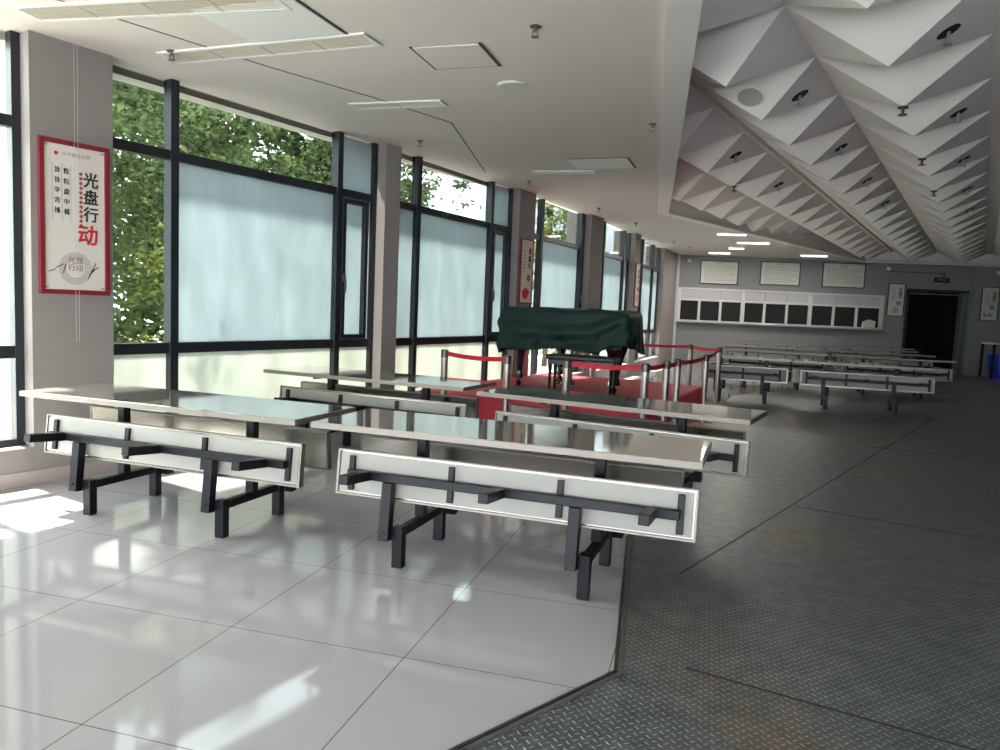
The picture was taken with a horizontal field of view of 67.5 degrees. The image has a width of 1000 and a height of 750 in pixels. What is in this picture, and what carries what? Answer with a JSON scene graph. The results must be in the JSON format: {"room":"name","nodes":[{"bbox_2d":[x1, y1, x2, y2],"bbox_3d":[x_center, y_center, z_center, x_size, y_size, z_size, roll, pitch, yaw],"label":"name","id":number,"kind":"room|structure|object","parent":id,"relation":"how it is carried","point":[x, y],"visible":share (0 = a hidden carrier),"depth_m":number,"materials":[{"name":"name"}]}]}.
{"room":"eatery","nodes":[
{"label":"eatery","id":0,"kind":"room"},
{"bbox_2d":[0,30,113,469],"bbox_3d":[-3.348,-0.851,5.654,0.500,3.220,0.588,6,6,33],"label":"wall","id":1,"kind":"structure","parent":0,"point":[53,357],"depth_m":5.44,"materials":[{"name":"paint"}]},
{"bbox_2d":[0,30,25,447],"bbox_3d":[-4.356,-0.842,3.928,0.100,2.910,3.400,6,6,33],"label":"window","id":2,"kind":"structure","parent":1,"relation":"in","point":[11,120],"depth_m":5.30,"materials":[{"name":"glass"}]},
{"bbox_2d":[37,135,109,295],"bbox_3d":[-3.111,-1.141,5.481,0.030,1.100,0.500,6,6,33],"label":"framed poster","id":3,"kind":"object","parent":1,"relation":"attached to","point":[60,172],"visible":1,"depth_m":5.46,"materials":[{"name":"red paper"}]},
{"bbox_2d":[49,263,98,278],"bbox_3d":[-3.130,-0.773,5.505,0.002,0.123,0.363,6,6,33],"label":"print","id":4,"kind":"object","parent":3,"relation":"attached to","point":[92,271],"depth_m":5.60},
{"bbox_2d":[59,252,91,284],"bbox_3d":[-3.124,-0.783,5.512,0.001,0.240,0.240,6,6,33],"label":"print","id":5,"kind":"object","parent":3,"relation":"attached to","point":[65,258],"depth_m":5.51},
{"bbox_2d":[0,428,342,489],"bbox_3d":[-3.229,0.722,5.659,0.070,0.100,7.362,6,6,32],"label":"baseboard","id":6,"kind":"structure","parent":1,"relation":"attached to","point":[13,480],"depth_m":5.50,"materials":[{"name":"beige"}]},
{"bbox_2d":[113,79,377,418],"bbox_3d":[-2.253,-1.046,7.154,0.145,2.910,3.146,6,6,31],"label":"window","id":7,"kind":"structure","parent":1,"relation":"in","point":[263,269],"depth_m":7.13,"materials":[{"name":"glass"}]},
{"bbox_2d":[0,419,310,474],"bbox_3d":[-3.475,0.624,5.678,0.486,0.270,7.133,6,6,33],"label":"wall","id":8,"kind":"structure","parent":0,"point":[13,459],"depth_m":5.32,"materials":[{"name":"paint"}]},
{"bbox_2d":[372,143,401,389],"bbox_3d":[-1.444,-1.045,8.675,0.500,3.220,0.228,7,7,38],"label":"column","id":9,"kind":"structure","parent":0,"point":[389,155],"depth_m":8.48,"materials":[{"name":"paint"}]},
{"bbox_2d":[0,0,997,265],"bbox_3d":[4.783,-2.485,10.205,19.500,0.120,31.456,4,5,15],"label":"ceiling","id":10,"kind":"structure","parent":0,"point":[592,74],"depth_m":6.09,"materials":[{"name":"paint"}]},
{"bbox_2d":[74,63,79,341],"bbox_3d":[-3.083,-1.308,5.452,0.003,2.140,0.026,6,6,33],"label":"nylon line","id":11,"kind":"object","parent":10,"relation":"hanging from","point":[77,63],"visible":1,"depth_m":5.46,"materials":[{"name":"grey"}]},
{"bbox_2d":[9,0,292,22],"bbox_3d":[-2.170,-2.267,4.623,1.810,0.014,0.260,4,5,12],"label":"ceiling light","id":12,"kind":"object","parent":10,"relation":"in","point":[95,9],"visible":1,"depth_m":4.64,"materials":[{"name":"white paint"}]},
{"bbox_2d":[190,0,347,42],"bbox_3d":[-1.456,-2.251,4.768,0.750,0.008,0.640,4,6,19],"label":"access hatch","id":13,"kind":"object","parent":10,"relation":"attached to","point":[303,21],"visible":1,"depth_m":4.78,"materials":[{"name":"white paint"}]},
{"bbox_2d":[156,32,382,63],"bbox_3d":[-1.663,-2.308,5.306,1.740,0.014,0.250,4,6,20],"label":"ceiling vent","id":14,"kind":"object","parent":10,"relation":"in","point":[361,40],"visible":1,"depth_m":5.27,"materials":[{"name":"metal"}]},
{"bbox_2d":[58,0,484,171],"bbox_3d":[-1.161,-2.435,6.855,0.910,0.007,6.191,5,6,26],"label":"trim","id":15,"kind":"structure","parent":10,"relation":"attached to","point":[58,0],"depth_m":5.98,"materials":[{"name":"grey"}]},
{"bbox_2d":[348,99,447,109],"bbox_3d":[-0.906,-2.397,6.644,0.880,0.014,0.200,4,5,16],"label":"ceiling light","id":16,"kind":"object","parent":10,"relation":"in","point":[437,102],"visible":1,"depth_m":6.63,"materials":[{"name":"white paint"}]},
{"bbox_2d":[409,42,500,69],"bbox_3d":[-0.308,-2.250,5.296,0.520,0.008,0.490,4,5,16],"label":"access hatch","id":17,"kind":"object","parent":10,"relation":"attached to","point":[466,55],"visible":1,"depth_m":5.27,"materials":[{"name":"paint"}]},
{"bbox_2d":[497,80,526,90],"bbox_3d":[0.095,-2.288,5.925,0.240,0.015,0.240,4,5,15],"label":"ceiling speaker","id":18,"kind":"object","parent":10,"relation":"attached to","point":[512,85],"visible":1,"depth_m":5.89,"materials":[{"name":"white paint"}]},
{"bbox_2d":[499,83,524,90],"bbox_3d":[0.095,-2.282,5.926,0.200,0.003,0.200,4,5,15],"label":"grille","id":19,"kind":"object","parent":18,"relation":"attached to","point":[506,86],"depth_m":5.91,"materials":[{"name":"grey"}]},
{"bbox_2d":[530,24,540,38],"bbox_3d":[0.220,-2.143,4.673,0.074,0.067,0.072,4,5,15],"label":"sprinkler head","id":20,"kind":"object","parent":10,"relation":"attached to","point":[535,27],"visible":1,"depth_m":4.66},
{"bbox_2d":[532,170,595,173],"bbox_3d":[0.818,-2.589,9.552,0.800,0.014,0.180,4,5,14],"label":"ceiling light","id":21,"kind":"object","parent":10,"relation":"in","point":[533,171],"visible":1,"depth_m":9.52,"materials":[{"name":"white paint"}]},
{"bbox_2d":[567,157,635,168],"bbox_3d":[1.218,-2.513,8.905,0.720,0.008,0.620,4,5,18],"label":"access hatch","id":22,"kind":"object","parent":10,"relation":"attached to","point":[583,163],"visible":1,"depth_m":8.87,"materials":[{"name":"white paint"}]},
{"bbox_2d":[736,241,770,243],"bbox_3d":[5.846,-3.054,17.285,0.750,0.062,0.100,4,5,12],"label":"tube light","id":23,"kind":"object","parent":10,"relation":"attached to","point":[738,242],"visible":1,"depth_m":17.25,"materials":[{"name":"white paint"}]},
{"bbox_2d":[0,362,999,749],"bbox_3d":[4.811,0.802,10.174,20.000,0.206,34.000,4,5,15],"label":"floor","id":24,"kind":"structure","parent":0,"point":[129,624],"depth_m":3.50,"materials":[{"name":"tile"}]},
{"bbox_2d":[19,383,355,538],"bbox_3d":[-2.014,0.525,4.801,2.080,0.751,1.092,4,6,19],"label":"table","id":25,"kind":"object","parent":24,"relation":"on","point":[249,450],"visible":1,"depth_m":4.63,"materials":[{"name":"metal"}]},
{"bbox_2d":[263,365,495,445],"bbox_3d":[-1.130,0.376,6.854,2.080,0.751,1.092,5,6,24],"label":"table","id":26,"kind":"object","parent":24,"relation":"on","point":[330,393],"visible":0.48,"depth_m":6.70,"materials":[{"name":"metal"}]},
{"bbox_2d":[440,349,448,394],"bbox_3d":[-0.625,0.181,8.270,0.320,0.925,0.320,4,5,15],"label":"barrier post","id":27,"kind":"object","parent":24,"relation":"on","point":[444,358],"visible":0.38,"depth_m":8.21,"materials":[{"name":"silver metal"}]},
{"bbox_2d":[447,351,503,360],"bbox_3d":[-0.265,-0.190,7.957,0.797,0.068,0.003,7,7,39],"label":"belt","id":28,"kind":"object","parent":27,"relation":"attached to","point":[457,355],"visible":1,"depth_m":7.96,"materials":[{"name":"red"}]},
{"bbox_2d":[502,355,511,411],"bbox_3d":[0.060,0.260,7.720,0.320,0.925,0.320,4,5,15],"label":"barrier post","id":29,"kind":"object","parent":24,"relation":"on","point":[507,358],"visible":0.39,"depth_m":7.67,"materials":[{"name":"silver metal"}]},
{"bbox_2d":[311,408,711,600],"bbox_3d":[0.036,0.678,4.094,2.080,0.751,1.092,4,6,19],"label":"table","id":30,"kind":"object","parent":24,"relation":"on","point":[613,499],"visible":1,"depth_m":3.91,"materials":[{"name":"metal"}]},
{"bbox_2d":[420,374,700,421],"bbox_3d":[1.081,0.359,10.120,2.777,0.380,3.670,5,6,27],"label":"stage","id":31,"kind":"object","parent":24,"relation":"on","point":[488,406],"visible":0.27,"depth_m":9.85,"materials":[{"name":"red carpet"}]},
{"bbox_2d":[514,346,627,392],"bbox_3d":[1.072,-0.325,10.231,1.548,0.960,1.620,4,6,21],"label":"grand piano","id":32,"kind":"object","parent":31,"relation":"on","point":[620,352],"visible":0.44,"depth_m":9.79,"materials":[{"name":"black paint"}]},
{"bbox_2d":[496,306,644,354],"bbox_3d":[1.097,-0.589,10.216,1.846,0.637,1.969,4,6,21],"label":"cover","id":33,"kind":"object","parent":32,"relation":"on","point":[591,331],"visible":1,"depth_m":9.38,"materials":[{"name":"green fabric"}]},
{"bbox_2d":[546,353,619,394],"bbox_3d":[0.987,0.015,8.993,0.840,0.500,0.340,4,6,19],"label":"piano bench","id":34,"kind":"object","parent":31,"relation":"on","point":[556,359],"visible":0.87,"depth_m":8.89,"materials":[{"name":"black leather"}]},
{"bbox_2d":[561,359,570,409],"bbox_3d":[0.651,0.306,7.496,0.320,0.925,0.320,4,5,15],"label":"barrier post","id":35,"kind":"object","parent":24,"relation":"on","point":[566,362],"visible":0.35,"depth_m":7.44,"materials":[{"name":"silver metal"}]},
{"bbox_2d":[571,361,640,369],"bbox_3d":[1.054,-0.085,7.430,0.690,0.068,0.003,3,5,4],"label":"belt","id":36,"kind":"object","parent":35,"relation":"attached to","point":[575,364],"visible":1,"depth_m":7.43,"materials":[{"name":"red"}]},
{"bbox_2d":[477,386,767,487],"bbox_3d":[0.867,0.567,5.697,2.080,0.751,1.092,5,6,29],"label":"table","id":37,"kind":"object","parent":24,"relation":"on","point":[728,455],"visible":0.5,"depth_m":5.51,"materials":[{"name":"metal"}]},
{"bbox_2d":[448,387,799,749],"bbox_3d":[2.042,0.808,7.652,1.565,0.008,17.998,5,6,27],"label":"trim","id":38,"kind":"structure","parent":24,"relation":"on","point":[527,718],"depth_m":2.81,"materials":[{"name":"grey"}]},
{"bbox_2d":[639,363,649,418],"bbox_3d":[1.422,0.344,7.440,0.320,0.925,0.320,4,5,15],"label":"barrier post","id":39,"kind":"object","parent":24,"relation":"on","point":[645,369],"visible":0.38,"depth_m":7.39,"materials":[{"name":"silver metal"}]},
{"bbox_2d":[659,360,670,420],"bbox_3d":[1.752,0.308,7.990,0.320,0.925,0.320,4,5,15],"label":"barrier post","id":40,"kind":"object","parent":24,"relation":"on","point":[666,370],"visible":0.3,"depth_m":7.94,"materials":[{"name":"silver metal"}]},
{"bbox_2d":[671,359,681,422],"bbox_3d":[1.967,0.281,8.386,0.320,0.925,0.320,4,5,15],"label":"barrier post","id":41,"kind":"object","parent":24,"relation":"on","point":[677,369],"visible":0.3,"depth_m":8.34,"materials":[{"name":"silver metal"}]},
{"bbox_2d":[682,356,705,364],"bbox_3d":[2.308,-0.170,8.953,0.003,0.068,1.288,5,6,28],"label":"belt","id":42,"kind":"object","parent":41,"relation":"attached to","point":[684,362],"visible":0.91,"depth_m":8.97,"materials":[{"name":"red"}]},
{"bbox_2d":[686,344,693,384],"bbox_3d":[3.196,-0.054,12.640,0.320,0.925,0.320,4,5,15],"label":"barrier post","id":43,"kind":"object","parent":24,"relation":"on","point":[690,346],"visible":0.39,"depth_m":12.60,"materials":[{"name":"silver metal"}]},
{"bbox_2d":[644,344,687,347],"bbox_3d":[2.438,-0.522,12.867,1.558,0.068,0.003,4,6,19],"label":"belt","id":44,"kind":"object","parent":43,"relation":"attached to","point":[645,345],"visible":0.51,"depth_m":12.73,"materials":[{"name":"red"}]},
{"bbox_2d":[690,354,714,426],"bbox_3d":[2.615,0.199,9.594,0.320,0.925,0.320,4,5,15],"label":"barrier post","id":45,"kind":"object","parent":24,"relation":"on","point":[705,368],"visible":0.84,"depth_m":9.56,"materials":[{"name":"silver metal"}]},
{"bbox_2d":[706,347,725,405],"bbox_3d":[3.505,0.014,12.038,0.320,0.925,0.320,4,5,15],"label":"barrier post","id":46,"kind":"object","parent":24,"relation":"on","point":[716,402],"visible":0.92,"depth_m":12.01,"materials":[{"name":"silver metal"}]},
{"bbox_2d":[697,353,791,403],"bbox_3d":[4.133,0.057,12.751,1.500,0.751,1.092,4,5,18],"label":"table","id":47,"kind":"object","parent":24,"relation":"on","point":[766,374],"visible":0.87,"depth_m":12.49,"materials":[{"name":"metal"}]},
{"bbox_2d":[725,341,809,351],"bbox_3d":[7.006,-0.460,19.770,2.080,0.751,1.092,4,5,16],"label":"table","id":48,"kind":"object","parent":24,"relation":"on","point":[745,343],"visible":0.15,"depth_m":19.59,"materials":[{"name":"metal"}]},
{"bbox_2d":[723,344,817,380],"bbox_3d":[6.292,-0.291,17.587,2.080,0.751,1.092,4,5,16],"label":"table","id":49,"kind":"object","parent":24,"relation":"on","point":[794,356],"visible":0.35,"depth_m":17.36,"materials":[{"name":"metal"}]},
{"bbox_2d":[722,347,828,389],"bbox_3d":[5.593,-0.127,15.453,2.080,0.751,1.092,4,5,17],"label":"table","id":50,"kind":"object","parent":24,"relation":"on","point":[789,365],"visible":0.4,"depth_m":15.17,"materials":[{"name":"metal"}]},
{"bbox_2d":[739,340,818,355],"bbox_3d":[7.780,-0.544,21.057,2.080,0.751,1.092,4,5,16],"label":"table","id":51,"kind":"object","parent":24,"relation":"on","point":[739,340],"visible":0.07,"depth_m":20.78,"materials":[{"name":"metal"}]},
{"bbox_2d":[679,418,998,749],"bbox_3d":[4.753,1.276,3.824,7.945,0.004,13.559,7,7,44],"label":"trim","id":52,"kind":"structure","parent":24,"relation":"on","point":[701,560],"depth_m":2.97,"materials":[{"name":"grey"}]},
{"bbox_2d":[791,358,938,414],"bbox_3d":[5.825,0.186,12.133,2.080,0.751,1.092,4,5,18],"label":"table","id":53,"kind":"object","parent":24,"relation":"on","point":[826,378],"visible":1,"depth_m":11.92,"materials":[{"name":"metal"}]},
{"bbox_2d":[824,346,917,360],"bbox_3d":[9.412,-0.297,19.111,2.080,0.751,1.092,4,5,16],"label":"table","id":54,"kind":"object","parent":24,"relation":"on","point":[833,347],"visible":0.15,"depth_m":18.98,"materials":[{"name":"metal"}]},
{"bbox_2d":[829,344,914,356],"bbox_3d":[10.333,-0.423,20.926,2.080,0.751,1.092,4,5,16],"label":"table","id":55,"kind":"object","parent":24,"relation":"on","point":[893,348],"visible":0.06,"depth_m":20.66,"materials":[{"name":"metal"}]},
{"bbox_2d":[829,349,935,366],"bbox_3d":[8.583,-0.136,16.960,2.080,0.751,1.092,4,5,16],"label":"table","id":56,"kind":"object","parent":24,"relation":"on","point":[831,358],"visible":0.38,"depth_m":16.74,"materials":[{"name":"metal"}]},
{"bbox_2d":[833,354,955,398],"bbox_3d":[7.702,0.026,14.772,2.080,0.751,1.092,4,5,17],"label":"table","id":57,"kind":"object","parent":24,"relation":"on","point":[943,375],"visible":0.47,"depth_m":14.48,"materials":[{"name":"metal"}]},
{"bbox_2d":[978,342,999,378],"bbox_3d":[14.569,-0.385,21.138,1.650,1.000,0.600,3,5,2],"label":"side table","id":58,"kind":"object","parent":24,"relation":"on","point":[994,344],"visible":1,"depth_m":20.95,"materials":[{"name":"white paint"}]},
{"bbox_2d":[987,354,999,378],"bbox_3d":[14.123,-0.245,21.152,0.660,0.680,0.660,4,5,15],"label":"tub","id":59,"kind":"object","parent":24,"relation":"on","point":[996,371],"visible":0.88,"depth_m":21.00,"materials":[{"name":"blue plastic"}]},
{"bbox_2d":[506,189,535,376],"bbox_3d":[0.148,-1.239,11.550,0.500,3.220,0.534,5,6,28],"label":"wall","id":60,"kind":"structure","parent":0,"point":[524,202],"depth_m":11.22,"materials":[{"name":"paint"}]},
{"bbox_2d":[518,238,534,303],"bbox_3d":[0.399,-1.576,11.394,0.030,0.980,0.420,5,6,28],"label":"framed poster","id":61,"kind":"object","parent":60,"relation":"attached to","point":[526,263],"visible":1,"depth_m":11.38,"materials":[{"name":"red paper"}]},
{"bbox_2d":[565,212,604,376],"bbox_3d":[1.553,-1.422,14.218,0.500,3.220,0.589,5,6,30],"label":"wall","id":62,"kind":"structure","parent":0,"point":[594,225],"depth_m":13.92,"materials":[{"name":"paint"}]},
{"bbox_2d":[530,199,585,374],"bbox_3d":[0.949,-1.424,12.801,0.145,2.910,2.452,5,6,27],"label":"window","id":63,"kind":"structure","parent":62,"relation":"in","point":[558,275],"depth_m":12.88,"materials":[{"name":"glass"}]},
{"bbox_2d":[597,221,630,355],"bbox_3d":[2.301,-1.621,15.598,0.101,2.910,2.624,5,6,23],"label":"window","id":64,"kind":"structure","parent":62,"relation":"in","point":[614,276],"depth_m":15.93,"materials":[{"name":"glass"}]},
{"bbox_2d":[561,355,657,377],"bbox_3d":[2.179,-0.088,16.136,0.812,0.270,9.370,5,6,21],"label":"wall","id":65,"kind":"structure","parent":0,"point":[653,360],"depth_m":16.78,"materials":[{"name":"paint"}]},
{"bbox_2d":[613,231,641,374],"bbox_3d":[2.830,-1.629,17.084,0.500,3.220,0.506,5,6,24],"label":"wall","id":66,"kind":"structure","parent":0,"point":[635,239],"depth_m":16.78,"materials":[{"name":"paint"}]},
{"bbox_2d":[633,263,640,306],"bbox_3d":[3.110,-2.039,16.977,0.030,0.980,0.400,5,6,24],"label":"framed poster","id":67,"kind":"object","parent":66,"relation":"attached to","point":[637,265],"visible":1,"depth_m":16.97,"materials":[{"name":"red paper"}]},
{"bbox_2d":[640,246,677,364],"bbox_3d":[4.555,-1.936,21.259,0.500,3.220,2.121,5,6,23],"label":"wall","id":68,"kind":"structure","parent":0,"point":[666,285],"depth_m":20.61,"materials":[{"name":"paint"}]},
{"bbox_2d":[634,239,660,360],"bbox_3d":[3.626,-1.852,18.746,0.101,2.910,3.219,5,6,21],"label":"window","id":69,"kind":"structure","parent":68,"relation":"in","point":[649,278],"depth_m":19.26,"materials":[{"name":"glass"}]},
{"bbox_2d":[671,254,680,362],"bbox_3d":[4.969,-1.964,22.031,0.450,3.170,0.220,3,5,2],"label":"wall","id":70,"kind":"structure","parent":0,"point":[679,255],"depth_m":21.91,"materials":[{"name":"grey"}]},
{"bbox_2d":[699,291,959,368],"bbox_3d":[9.454,-1.703,23.320,8.800,2.800,2.300,3,5,2],"label":"wall","id":71,"kind":"structure","parent":0,"point":[931,320],"depth_m":23.81,"materials":[{"name":"black"}]},
{"bbox_2d":[670,198,999,265],"bbox_3d":[5.515,-2.706,10.489,7.153,0.450,30.984,6,6,35],"label":"wall","id":72,"kind":"structure","parent":0,"point":[681,206],"depth_m":18.61,"materials":[{"name":"paint"}]},
{"bbox_2d":[657,0,999,267],"bbox_3d":[5.473,-2.476,10.588,7.296,0.032,31.186,6,6,35],"label":"trim","id":73,"kind":"structure","parent":72,"relation":"attached to","point":[682,17],"depth_m":6.01,"materials":[{"name":"white paint"}]},
{"bbox_2d":[672,0,999,263],"bbox_3d":[7.898,-2.356,8.484,11.980,0.312,29.292,4,5,15],"label":"ceiling","id":74,"kind":"structure","parent":0,"point":[857,62],"depth_m":7.46,"materials":[{"name":"paint"}]},
{"bbox_2d":[736,85,765,106],"bbox_3d":[2.165,-2.409,6.464,0.248,0.133,0.227,4,5,15],"label":"speaker","id":75,"kind":"object","parent":74,"relation":"attached to","point":[748,95],"visible":1,"depth_m":6.45},
{"bbox_2d":[738,88,762,105],"bbox_3d":[2.162,-2.400,6.461,0.206,0.108,0.187,4,5,15],"label":"grille","id":76,"kind":"object","parent":75,"relation":"attached to","point":[746,96],"depth_m":6.45,"materials":[{"name":"beige"}]},
{"bbox_2d":[792,90,807,106],"bbox_3d":[2.604,-2.404,6.503,0.133,0.126,0.149,4,5,15],"label":"sprinkler","id":77,"kind":"object","parent":74,"relation":"attached to","point":[803,93],"visible":1,"depth_m":6.49,"materials":[{"name":"black"}]},
{"bbox_2d":[937,23,960,45],"bbox_3d":[2.963,-2.246,4.948,0.136,0.123,0.149,4,5,15],"label":"sprinkler","id":78,"kind":"object","parent":74,"relation":"attached to","point":[946,33],"visible":1,"depth_m":4.94,"materials":[{"name":"black"}]},
{"bbox_2d":[674,255,999,375],"bbox_3d":[11.309,-1.925,21.890,13.400,3.660,0.340,3,5,2],"label":"wall","id":79,"kind":"structure","parent":0,"point":[878,278],"depth_m":21.90,"materials":[{"name":"paint"}]},
{"bbox_2d":[699,260,738,284],"bbox_3d":[6.433,-3.005,21.965,1.100,0.680,0.036,3,5,2],"label":"notice board","id":80,"kind":"object","parent":79,"relation":"attached to","point":[711,272],"visible":1,"depth_m":21.97,"materials":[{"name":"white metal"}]},
{"bbox_2d":[704,265,734,280],"bbox_3d":[6.442,-2.987,21.967,0.880,0.430,0.003,3,5,2],"label":"print","id":81,"kind":"object","parent":80,"relation":"attached to","point":[705,265],"depth_m":21.97},
{"bbox_2d":[759,261,800,285],"bbox_3d":[8.196,-2.963,21.889,1.150,0.680,0.036,3,5,2],"label":"notice board","id":82,"kind":"object","parent":79,"relation":"attached to","point":[771,273],"visible":1,"depth_m":21.89,"materials":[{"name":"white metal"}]},
{"bbox_2d":[764,266,796,281],"bbox_3d":[8.206,-2.945,21.892,0.930,0.430,0.003,3,5,2],"label":"print","id":83,"kind":"object","parent":82,"relation":"attached to","point":[765,266],"depth_m":21.89},
{"bbox_2d":[676,287,887,330],"bbox_3d":[8.246,-1.939,21.956,6.120,1.025,0.280,3,5,2],"label":"window","id":84,"kind":"structure","parent":79,"relation":"in","point":[714,306],"depth_m":21.98,"materials":[{"name":"white paint"}]},
{"bbox_2d":[681,289,699,298],"bbox_3d":[5.588,-2.396,22.079,0.590,0.275,0.032,3,5,2],"label":"shutter","id":85,"kind":"object","parent":84,"relation":"attached to","point":[685,293],"depth_m":22.06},
{"bbox_2d":[699,290,720,299],"bbox_3d":[6.197,-2.368,22.054,0.610,0.275,0.032,3,5,2],"label":"shutter","id":86,"kind":"object","parent":84,"relation":"attached to","point":[704,294],"depth_m":22.04,"materials":[{"name":"metal"}]},
{"bbox_2d":[721,291,741,300],"bbox_3d":[6.830,-2.338,22.028,0.640,0.275,0.032,3,5,2],"label":"shutter","id":87,"kind":"object","parent":84,"relation":"attached to","point":[725,295],"depth_m":22.01,"materials":[{"name":"metal"}]},
{"bbox_2d":[745,292,764,301],"bbox_3d":[7.469,-2.308,22.002,0.620,0.275,0.032,3,5,2],"label":"shutter","id":88,"kind":"object","parent":84,"relation":"attached to","point":[749,296],"depth_m":21.98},
{"bbox_2d":[765,292,787,302],"bbox_3d":[8.108,-2.279,21.976,0.640,0.275,0.032,3,5,2],"label":"shutter","id":89,"kind":"object","parent":84,"relation":"attached to","point":[770,297],"depth_m":21.96,"materials":[{"name":"metal"}]},
{"bbox_2d":[787,293,808,302],"bbox_3d":[8.767,-2.248,21.949,0.660,0.275,0.032,3,5,2],"label":"shutter","id":90,"kind":"object","parent":84,"relation":"attached to","point":[791,297],"depth_m":21.94,"materials":[{"name":"metal"}]},
{"bbox_2d":[813,294,834,303],"bbox_3d":[9.440,-2.216,21.922,0.670,0.275,0.032,3,5,2],"label":"shutter","id":91,"kind":"object","parent":84,"relation":"attached to","point":[817,298],"depth_m":21.90,"materials":[{"name":"metal"}]},
{"bbox_2d":[834,295,857,304],"bbox_3d":[10.109,-2.185,21.894,0.650,0.275,0.032,3,5,2],"label":"shutter","id":92,"kind":"object","parent":84,"relation":"attached to","point":[838,299],"depth_m":21.88,"materials":[{"name":"metal"}]},
{"bbox_2d":[861,320,875,328],"bbox_3d":[10.744,-1.479,21.824,0.355,0.265,0.160,3,5,2],"label":"paper bag","id":93,"kind":"object","parent":84,"relation":"on","point":[867,324],"visible":1,"depth_m":21.75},
{"bbox_2d":[857,296,880,305],"bbox_3d":[10.793,-2.153,21.866,0.700,0.275,0.032,3,5,2],"label":"shutter","id":94,"kind":"object","parent":84,"relation":"attached to","point":[861,300],"depth_m":21.85,"materials":[{"name":"metal"}]},
{"bbox_2d":[821,262,865,288],"bbox_3d":[10.019,-2.903,21.812,1.220,0.710,0.035,3,5,2],"label":"notice board","id":95,"kind":"object","parent":79,"relation":"attached to","point":[841,275],"visible":1,"depth_m":21.81,"materials":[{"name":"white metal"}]},
{"bbox_2d":[826,268,861,283],"bbox_3d":[10.028,-2.884,21.815,1.000,0.430,0.004,3,5,2],"label":"print","id":96,"kind":"object","parent":95,"relation":"attached to","point":[830,268],"depth_m":21.81},
{"bbox_2d":[886,283,905,316],"bbox_3d":[11.539,-2.189,21.810,0.480,0.950,0.030,3,5,2],"label":"framed poster","id":97,"kind":"object","parent":79,"relation":"attached to","point":[896,291],"visible":1,"depth_m":21.81,"materials":[{"name":"paper"}]},
{"bbox_2d":[901,289,969,374],"bbox_3d":[12.673,-1.262,21.938,1.780,2.450,0.280,3,5,2],"label":"door frame","id":98,"kind":"structure","parent":79,"relation":"in","point":[963,297],"depth_m":21.80,"materials":[{"name":"grey"}]},
{"bbox_2d":[979,287,999,320],"bbox_3d":[14.107,-2.046,21.566,0.500,0.970,0.030,3,5,2],"label":"framed poster","id":99,"kind":"object","parent":79,"relation":"attached to","point":[989,304],"visible":1,"depth_m":21.56,"materials":[{"name":"paper"}]},
{"bbox_3d":[-0.707,0.336,10.132,1.058,0.270,2.969,4,5,15],"label":"wall","id":100,"kind":"structure","parent":0,"visible":0},
{"bbox_2d":[395,156,512,391],"bbox_3d":[-0.576,-1.230,9.955,0.145,2.910,2.957,5,6,28],"label":"window","id":101,"kind":"structure","parent":100,"relation":"in","point":[454,269],"depth_m":9.91,"materials":[{"name":"glass"}]},
{"label":"outside","id":102,"kind":"structure","parent":0,"visible":0},
{"bbox_2d":[0,313,553,438],"bbox_3d":[-14.505,-1.306,24.774,38.847,0.200,80.000,4,5,15],"label":"ground","id":103,"kind":"structure","parent":102,"point":[540,369],"depth_m":18.72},
{"bbox_2d":[0,80,186,393],"bbox_3d":[-5.985,-2.428,9.235,4.172,5.586,4.229,0,6,-23],"label":"tree","id":104,"kind":"object","parent":103,"relation":"on","point":[127,192],"visible":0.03,"depth_m":9.59,"materials":[{"name":"green plant"}]},
{"bbox_2d":[113,79,163,342],"bbox_3d":[-10.078,-4.795,13.828,8.097,10.147,7.368,2,5,-2],"label":"tree","id":105,"kind":"object","parent":103,"relation":"on","point":[122,93],"visible":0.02,"depth_m":15.42,"materials":[{"name":"green plant"}]},
{"bbox_2d":[114,214,163,342],"bbox_3d":[-3.912,-0.969,10.157,2.520,2.698,2.347,3,5,8],"label":"tree","id":106,"kind":"object","parent":103,"relation":"on","point":[137,261],"visible":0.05,"depth_m":9.82,"materials":[{"name":"green plant"}]},
{"bbox_2d":[113,80,320,342],"bbox_3d":[-8.122,-5.540,19.527,7.574,10.709,7.492,3,5,2],"label":"tree","id":107,"kind":"object","parent":103,"relation":"on","point":[119,87],"visible":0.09,"depth_m":18.45,"materials":[{"name":"green plant"}]},
{"bbox_2d":[113,81,322,341],"bbox_3d":[-5.486,-2.941,13.273,5.051,6.405,4.644,7,7,40],"label":"tree","id":108,"kind":"object","parent":103,"relation":"on","point":[188,116],"visible":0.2,"depth_m":12.65,"materials":[{"name":"green plant"}]},
{"bbox_2d":[228,120,331,185],"bbox_3d":[-5.072,-5.303,21.758,7.077,10.075,7.074,5,6,29],"label":"tree","id":109,"kind":"object","parent":103,"relation":"on","point":[280,144],"visible":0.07,"depth_m":20.68,"materials":[{"name":"green plant"}]},
{"bbox_2d":[267,126,434,206],"bbox_3d":[-3.484,-3.466,17.403,4.718,6.944,5.470,0,6,-28],"label":"tree","id":110,"kind":"object","parent":103,"relation":"on","point":[308,163],"visible":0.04,"depth_m":17.23,"materials":[{"name":"green plant"}]},
{"bbox_2d":[400,162,481,212],"bbox_3d":[-2.591,-4.772,22.283,3.896,8.534,3.775,0,6,-25],"label":"tree","id":111,"kind":"object","parent":103,"relation":"on","point":[464,184],"visible":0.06,"depth_m":21.82,"materials":[{"name":"green plant"}]},
{"bbox_2d":[529,199,570,365],"bbox_3d":[1.288,-2.884,19.169,2.440,5.310,2.450,3,5,3],"label":"tree","id":112,"kind":"object","parent":103,"relation":"on","point":[548,227],"visible":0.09,"depth_m":18.88,"materials":[{"name":"green plant"}]},
{"bbox_2d":[480,185,650,355],"bbox_3d":[3.551,-6.018,28.729,5.900,10.100,10.000,4,5,15],"label":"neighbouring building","id":113,"kind":"structure","parent":103,"relation":"on","point":[610,230],"depth_m":24.07,"materials":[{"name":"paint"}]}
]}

